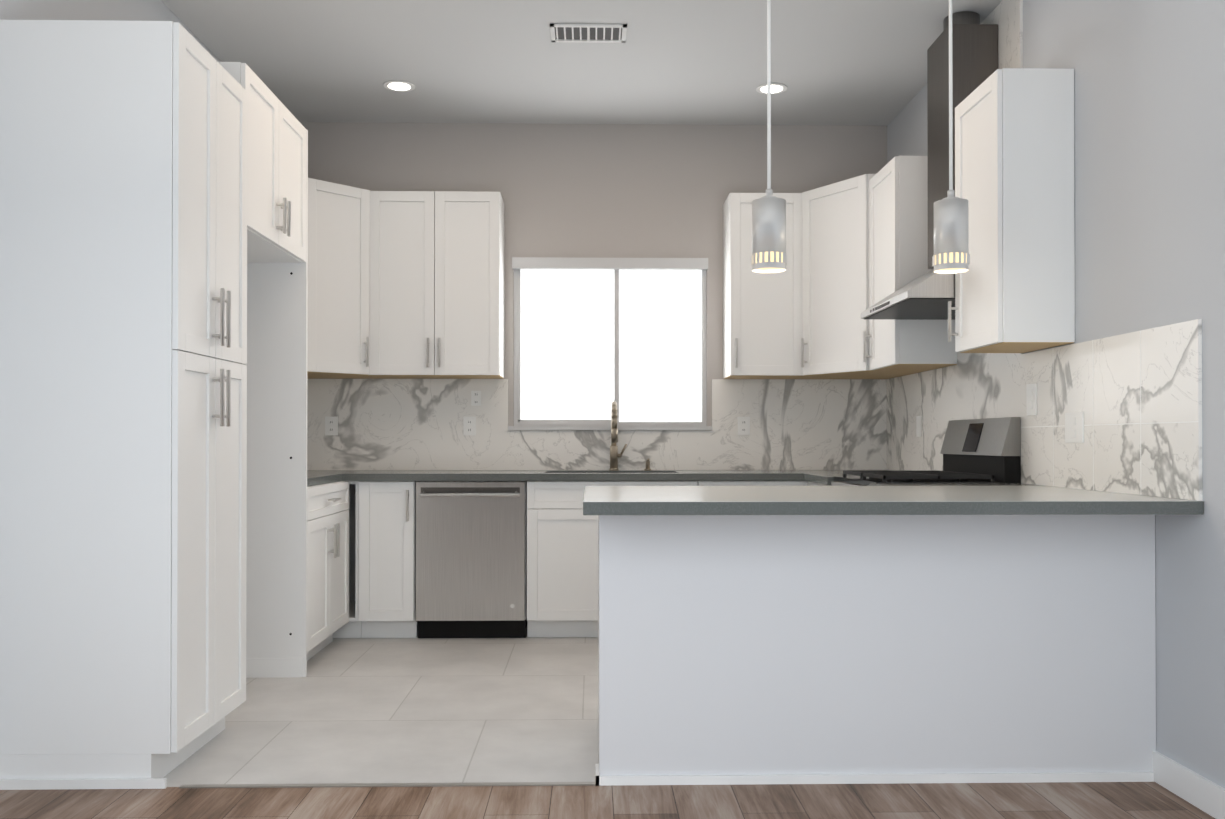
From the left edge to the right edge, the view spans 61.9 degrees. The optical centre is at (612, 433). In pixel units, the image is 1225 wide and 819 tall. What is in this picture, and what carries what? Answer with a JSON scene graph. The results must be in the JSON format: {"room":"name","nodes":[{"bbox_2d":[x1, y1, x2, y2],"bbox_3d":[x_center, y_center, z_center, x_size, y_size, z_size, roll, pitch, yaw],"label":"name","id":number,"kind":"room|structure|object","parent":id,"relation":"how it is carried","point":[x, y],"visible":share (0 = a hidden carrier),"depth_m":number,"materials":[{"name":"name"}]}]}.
{"room":"kitchen","nodes":[
{"label":"kitchen","id":0,"kind":"room"},
{"bbox_2d":[0,0,220,61],"bbox_3d":[-2.000,-0.389,1.709,0.120,3.100,9.050,0,0,-1],"label":"wall","id":1,"kind":"structure","parent":0,"point":[138,10],"depth_m":3.88,"materials":[{"name":"grey paint"}]},
{"bbox_2d":[307,178,378,378],"bbox_3d":[-1.713,-0.878,5.933,0.624,1.075,0.619,0,0,-1],"label":"upper cabinet","id":2,"kind":"object","parent":1,"relation":"attached to","point":[338,272],"visible":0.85,"depth_m":5.78,"materials":[{"name":"white wood"}]},
{"bbox_2d":[163,626,598,786],"bbox_3d":[-0.135,1.156,4.765,3.735,0.050,2.995,0,0,-1],"label":"floor","id":3,"kind":"structure","parent":0,"point":[413,710],"depth_m":4.04,"materials":[{"name":"beige tile"}]},
{"bbox_2d":[0,20,247,778],"bbox_3d":[-1.663,-0.097,3.573,0.626,2.440,0.658,0,0,-1],"label":"pantry cabinet","id":4,"kind":"object","parent":3,"relation":"on","point":[123,342],"visible":1,"depth_m":3.25,"materials":[{"name":"white wood"}]},
{"bbox_2d":[0,778,166,789],"bbox_3d":[-1.631,1.054,0.208,0.556,0.095,6.053,0,0,-1],"label":"baseboard","id":5,"kind":"structure","parent":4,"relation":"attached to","point":[88,783],"depth_m":3.22,"materials":[{"name":"white wood"}]},
{"bbox_2d":[218,62,307,677],"bbox_3d":[-1.685,-0.149,4.340,0.614,2.555,0.868,0,0,-1],"label":"cabinet","id":6,"kind":"object","parent":3,"relation":"on","point":[277,356],"visible":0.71,"depth_m":4.75,"materials":[{"name":"white wood"}]},
{"bbox_2d":[307,481,348,660],"bbox_3d":[-1.702,0.695,5.186,0.614,0.878,0.831,0,0,-1],"label":"base cabinet","id":7,"kind":"object","parent":3,"relation":"on","point":[327,561],"visible":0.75,"depth_m":5.14,"materials":[{"name":"white wood"}]},
{"bbox_2d":[307,474,342,486],"bbox_3d":[-1.732,0.234,5.173,0.531,0.040,0.801,0,0,-1],"label":"countertop","id":8,"kind":"structure","parent":7,"relation":"on","point":[315,479],"depth_m":5.24,"materials":[{"name":"stone"}]},
{"bbox_2d":[333,481,417,637],"bbox_3d":[-1.561,0.700,5.900,0.927,0.878,0.670,0,0,-1],"label":"base cabinet","id":9,"kind":"object","parent":3,"relation":"on","point":[382,559],"visible":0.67,"depth_m":5.62,"materials":[{"name":"white wood"}]},
{"bbox_2d":[416,481,526,637],"bbox_3d":[-0.789,0.700,5.906,0.605,0.878,0.649,0,0,-1],"label":"dishwasher","id":10,"kind":"object","parent":3,"relation":"on","point":[471,559],"visible":0.98,"depth_m":5.62,"materials":[{"name":"silver metal"}]},
{"bbox_2d":[598,515,598,745],"bbox_3d":[0.511,0.686,3.743,1.125,0.878,0.674,0,0,-1],"label":"base cabinet","id":11,"kind":"object","parent":3,"relation":"on","point":[598,630],"visible":0.04,"depth_m":3.69,"materials":[{"name":"white"}]},
{"bbox_2d":[583,486,1203,514],"bbox_3d":[0.829,0.223,3.553,1.853,0.040,1.050,0,0,-1],"label":"countertop","id":12,"kind":"structure","parent":11,"relation":"on","point":[825,500],"depth_m":3.05,"materials":[{"name":"stone"}]},
{"bbox_2d":[527,481,697,636],"bbox_3d":[-0.007,0.700,5.932,0.948,0.878,0.670,0,0,-1],"label":"base cabinet","id":13,"kind":"object","parent":3,"relation":"on","point":[562,565],"visible":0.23,"depth_m":5.64,"materials":[{"name":"white wood"}]},
{"bbox_2d":[307,470,891,480],"bbox_3d":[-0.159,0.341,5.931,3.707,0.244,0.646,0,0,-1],"label":"countertop","id":14,"kind":"structure","parent":13,"relation":"on","point":[571,475],"depth_m":5.62,"materials":[{"name":"stone"}]},
{"bbox_2d":[609,401,626,470],"bbox_3d":[0.037,0.012,6.088,0.109,0.416,0.228,0,0,-1],"label":"faucet","id":15,"kind":"object","parent":14,"relation":"on","point":[614,455],"visible":1,"depth_m":6.15,"materials":[{"name":"silver metal"}]},
{"bbox_2d":[644,458,650,470],"bbox_3d":[0.214,0.183,6.152,0.043,0.075,0.093,0,0,-1],"label":"soap dispenser","id":16,"kind":"object","parent":14,"relation":"on","point":[648,465],"visible":1,"depth_m":6.16,"materials":[{"name":"silver metal"}]},
{"bbox_2d":[698,481,807,485],"bbox_3d":[0.783,0.700,5.948,0.627,0.878,0.670,0,0,-1],"label":"base cabinet","id":17,"kind":"object","parent":3,"relation":"on","point":[752,483],"visible":0.06,"depth_m":5.66,"materials":[{"name":"white wood"}]},
{"bbox_2d":[808,481,830,485],"bbox_3d":[1.383,0.696,5.367,0.670,0.878,0.596,0,0,-1],"label":"base cabinet","id":18,"kind":"object","parent":3,"relation":"on","point":[813,484],"depth_m":5.47,"materials":[{"name":"white wood"}]},
{"bbox_2d":[804,473,1042,485],"bbox_3d":[1.394,0.232,4.865,0.646,0.040,1.546,0,0,-1],"label":"countertop","id":19,"kind":"structure","parent":18,"relation":"on","point":[824,478],"depth_m":4.30,"materials":[{"name":"stone"}]},
{"bbox_2d":[599,514,1155,774],"bbox_3d":[0.858,0.683,3.351,1.803,0.878,0.120,0,0,-1],"label":"wall","id":20,"kind":"structure","parent":3,"relation":"on","point":[804,644],"depth_m":3.29,"materials":[{"name":"white paint"}]},
{"bbox_2d":[595,764,1153,785],"bbox_3d":[0.845,1.108,3.341,1.801,0.028,0.133,0,0,-1],"label":"baseboard","id":21,"kind":"structure","parent":20,"relation":"attached to","point":[747,779],"depth_m":3.28,"materials":[{"name":"white wood"}]},
{"bbox_2d":[831,417,1020,485],"bbox_3d":[1.374,0.531,4.688,0.693,1.200,0.756,0,0,-1],"label":"range","id":22,"kind":"object","parent":3,"relation":"on","point":[987,450],"visible":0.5,"depth_m":4.51,"materials":[{"name":"silver metal"}]},
{"bbox_2d":[161,0,1001,125],"bbox_3d":[-0.073,-1.988,1.759,3.975,0.100,9.290,0,0,-1],"label":"ceiling","id":23,"kind":"structure","parent":0,"point":[833,62],"depth_m":5.19,"materials":[{"name":"grey paint"}]},
{"bbox_2d":[383,80,414,91],"bbox_3d":[-1.170,-1.908,5.602,0.170,0.006,0.170,0,0,-1],"label":"recessed light","id":24,"kind":"object","parent":23,"relation":"in","point":[399,85],"visible":1,"depth_m":5.60,"materials":[{"name":"white plastic"}]},
{"bbox_2d":[550,24,626,42],"bbox_3d":[-0.115,-1.912,4.873,0.360,0.008,0.200,0,0,-1],"label":"ceiling vent","id":25,"kind":"object","parent":23,"relation":"in","point":[602,33],"visible":0.96,"depth_m":4.87,"materials":[{"name":"silver metal"}]},
{"bbox_2d":[751,0,786,272],"bbox_3d":[0.543,-1.246,3.542,0.122,1.358,0.121,0,0,-1],"label":"pendant light","id":26,"kind":"object","parent":23,"relation":"hanging from","point":[769,254],"visible":1,"depth_m":3.50,"materials":[{"name":"white"}]},
{"bbox_2d":[756,83,786,93],"bbox_3d":[0.880,-1.908,5.644,0.170,0.006,0.170,0,0,-1],"label":"recessed light","id":27,"kind":"object","parent":23,"relation":"in","point":[776,88],"visible":0.88,"depth_m":5.63,"materials":[{"name":"white"}]},
{"bbox_2d":[932,0,969,273],"bbox_3d":[1.178,-1.246,3.555,0.122,1.358,0.121,0,0,-1],"label":"pendant light","id":28,"kind":"object","parent":23,"relation":"hanging from","point":[951,255],"visible":1,"depth_m":3.51,"materials":[{"name":"white metal"}]},
{"bbox_2d":[300,122,886,425],"bbox_3d":[-0.167,-0.358,6.332,3.975,3.100,0.120,0,0,-1],"label":"wall","id":29,"kind":"structure","parent":0,"point":[616,190],"depth_m":6.28,"materials":[{"name":"grey paint"}]},
{"bbox_2d":[369,191,503,378],"bbox_3d":[-1.039,-0.877,6.076,0.758,1.075,0.360,0,0,-1],"label":"upper cabinet","id":30,"kind":"object","parent":29,"relation":"attached to","point":[436,309],"visible":1,"depth_m":5.94,"materials":[{"name":"white wood"}]},
{"bbox_2d":[307,379,885,469],"bbox_3d":[-0.166,-0.058,6.264,3.711,0.558,0.012,0,0,-1],"label":"tile backsplash","id":31,"kind":"structure","parent":29,"relation":"attached to","point":[795,424],"depth_m":6.26,"materials":[{"name":"stone"}]},
{"bbox_2d":[325,417,337,434],"bbox_3d":[-1.713,-0.049,6.222,0.075,0.115,0.008,0,0,-1],"label":"electrical outlet","id":32,"kind":"object","parent":31,"relation":"attached to","point":[331,425],"visible":1,"depth_m":6.22,"materials":[{"name":"white plastic"}]},
{"bbox_2d":[463,417,475,434],"bbox_3d":[-0.873,-0.049,6.239,0.075,0.115,0.008,0,0,-1],"label":"electrical outlet","id":33,"kind":"object","parent":31,"relation":"attached to","point":[469,425],"visible":1,"depth_m":6.24,"materials":[{"name":"white plastic"}]},
{"bbox_2d":[471,391,480,405],"bbox_3d":[-0.833,-0.219,6.241,0.060,0.090,0.008,0,0,-1],"label":"electrical outlet","id":34,"kind":"object","parent":31,"relation":"attached to","point":[475,398],"visible":1,"depth_m":6.24,"materials":[{"name":"white plastic"}]},
{"bbox_2d":[738,417,749,434],"bbox_3d":[0.807,-0.049,6.273,0.075,0.115,0.008,0,0,-1],"label":"electrical outlet","id":35,"kind":"object","parent":31,"relation":"attached to","point":[743,425],"visible":1,"depth_m":6.27,"materials":[{"name":"white plastic"}]},
{"bbox_2d":[508,257,711,429],"bbox_3d":[-0.014,-0.551,6.304,1.250,1.055,0.125,0,0,-1],"label":"window","id":36,"kind":"structure","parent":29,"relation":"in","point":[594,338],"depth_m":6.35,"materials":[{"name":"grey glass"}]},
{"bbox_2d":[723,193,802,378],"bbox_3d":[0.901,-0.877,6.116,0.433,1.075,0.360,0,0,-1],"label":"upper cabinet","id":37,"kind":"object","parent":29,"relation":"attached to","point":[762,324],"visible":0.96,"depth_m":5.98,"materials":[{"name":"white wood"}]},
{"bbox_2d":[0,782,1214,818],"bbox_3d":[-0.042,1.127,0.241,3.735,0.050,6.055,0,0,-1],"label":"floor","id":38,"kind":"structure","parent":0,"point":[1099,800],"depth_m":3.10,"materials":[{"name":"brown wood"}]},
{"bbox_2d":[179,782,595,787],"bbox_3d":[-0.707,1.119,3.256,1.330,0.004,0.024,0,0,-1],"label":"transition strip","id":39,"kind":"object","parent":38,"relation":"on","point":[389,785],"depth_m":3.25,"materials":[{"name":"silver metal"}]},
{"bbox_2d":[887,0,1224,787],"bbox_3d":[1.854,-0.388,1.788,0.120,3.100,9.050,0,0,-1],"label":"wall","id":40,"kind":"structure","parent":0,"point":[1149,164],"depth_m":3.26,"materials":[{"name":"grey paint"}]},
{"bbox_2d":[795,174,923,378],"bbox_3d":[1.400,-0.878,5.929,0.614,1.075,0.752,0,0,-1],"label":"upper cabinet","id":41,"kind":"object","parent":40,"relation":"attached to","point":[835,249],"visible":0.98,"depth_m":5.76,"materials":[{"name":"white wood"}]},
{"bbox_2d":[863,156,956,370],"bbox_3d":[1.540,-0.865,5.320,0.360,1.040,0.476,0,0,-1],"label":"upper cabinet","id":42,"kind":"object","parent":40,"relation":"attached to","point":[898,222],"visible":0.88,"depth_m":5.08,"materials":[{"name":"white wood"}]},
{"bbox_2d":[861,11,997,319],"bbox_3d":[1.478,-1.244,4.701,0.484,1.347,0.756,0,0,-1],"label":"range hood","id":43,"kind":"object","parent":40,"relation":"attached to","point":[929,295],"visible":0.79,"depth_m":4.59,"materials":[{"name":"silver metal"}]},
{"bbox_2d":[948,68,1074,352],"bbox_3d":[1.577,-0.863,4.090,0.334,1.040,0.458,0,0,-1],"label":"upper cabinet","id":44,"kind":"object","parent":40,"relation":"attached to","point":[1014,187],"visible":0.98,"depth_m":3.86,"materials":[{"name":"white wood"}]},
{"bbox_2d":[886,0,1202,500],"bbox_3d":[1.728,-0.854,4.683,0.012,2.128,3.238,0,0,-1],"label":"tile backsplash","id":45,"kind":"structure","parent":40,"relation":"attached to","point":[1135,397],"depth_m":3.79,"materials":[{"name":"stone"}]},
{"bbox_2d":[916,416,921,436],"bbox_3d":[1.698,-0.043,5.658,0.008,0.115,0.075,0,0,-1],"label":"electrical outlet","id":46,"kind":"object","parent":45,"relation":"attached to","point":[918,426],"visible":1,"depth_m":5.65,"materials":[{"name":"white plastic"}]},
{"bbox_2d":[1026,383,1036,415],"bbox_3d":[1.728,-0.142,4.209,0.008,0.130,0.090,0,0,-1],"label":"light switch","id":47,"kind":"object","parent":45,"relation":"attached to","point":[1031,397],"visible":1,"depth_m":4.20,"materials":[{"name":"white plastic"}]},
{"bbox_2d":[1065,412,1083,442],"bbox_3d":[1.735,-0.025,3.838,0.008,0.115,0.140,0,0,-1],"label":"electrical outlet","id":48,"kind":"object","parent":45,"relation":"attached to","point":[1074,427],"visible":1,"depth_m":3.83,"materials":[{"name":"white plastic"}]},
{"bbox_2d":[1152,751,1224,818],"bbox_3d":[1.816,1.055,0.340,0.014,0.095,6.175,0,0,-1],"label":"baseboard","id":49,"kind":"structure","parent":40,"relation":"attached to","point":[1204,794],"depth_m":3.10,"materials":[{"name":"white wood"}]}
]}

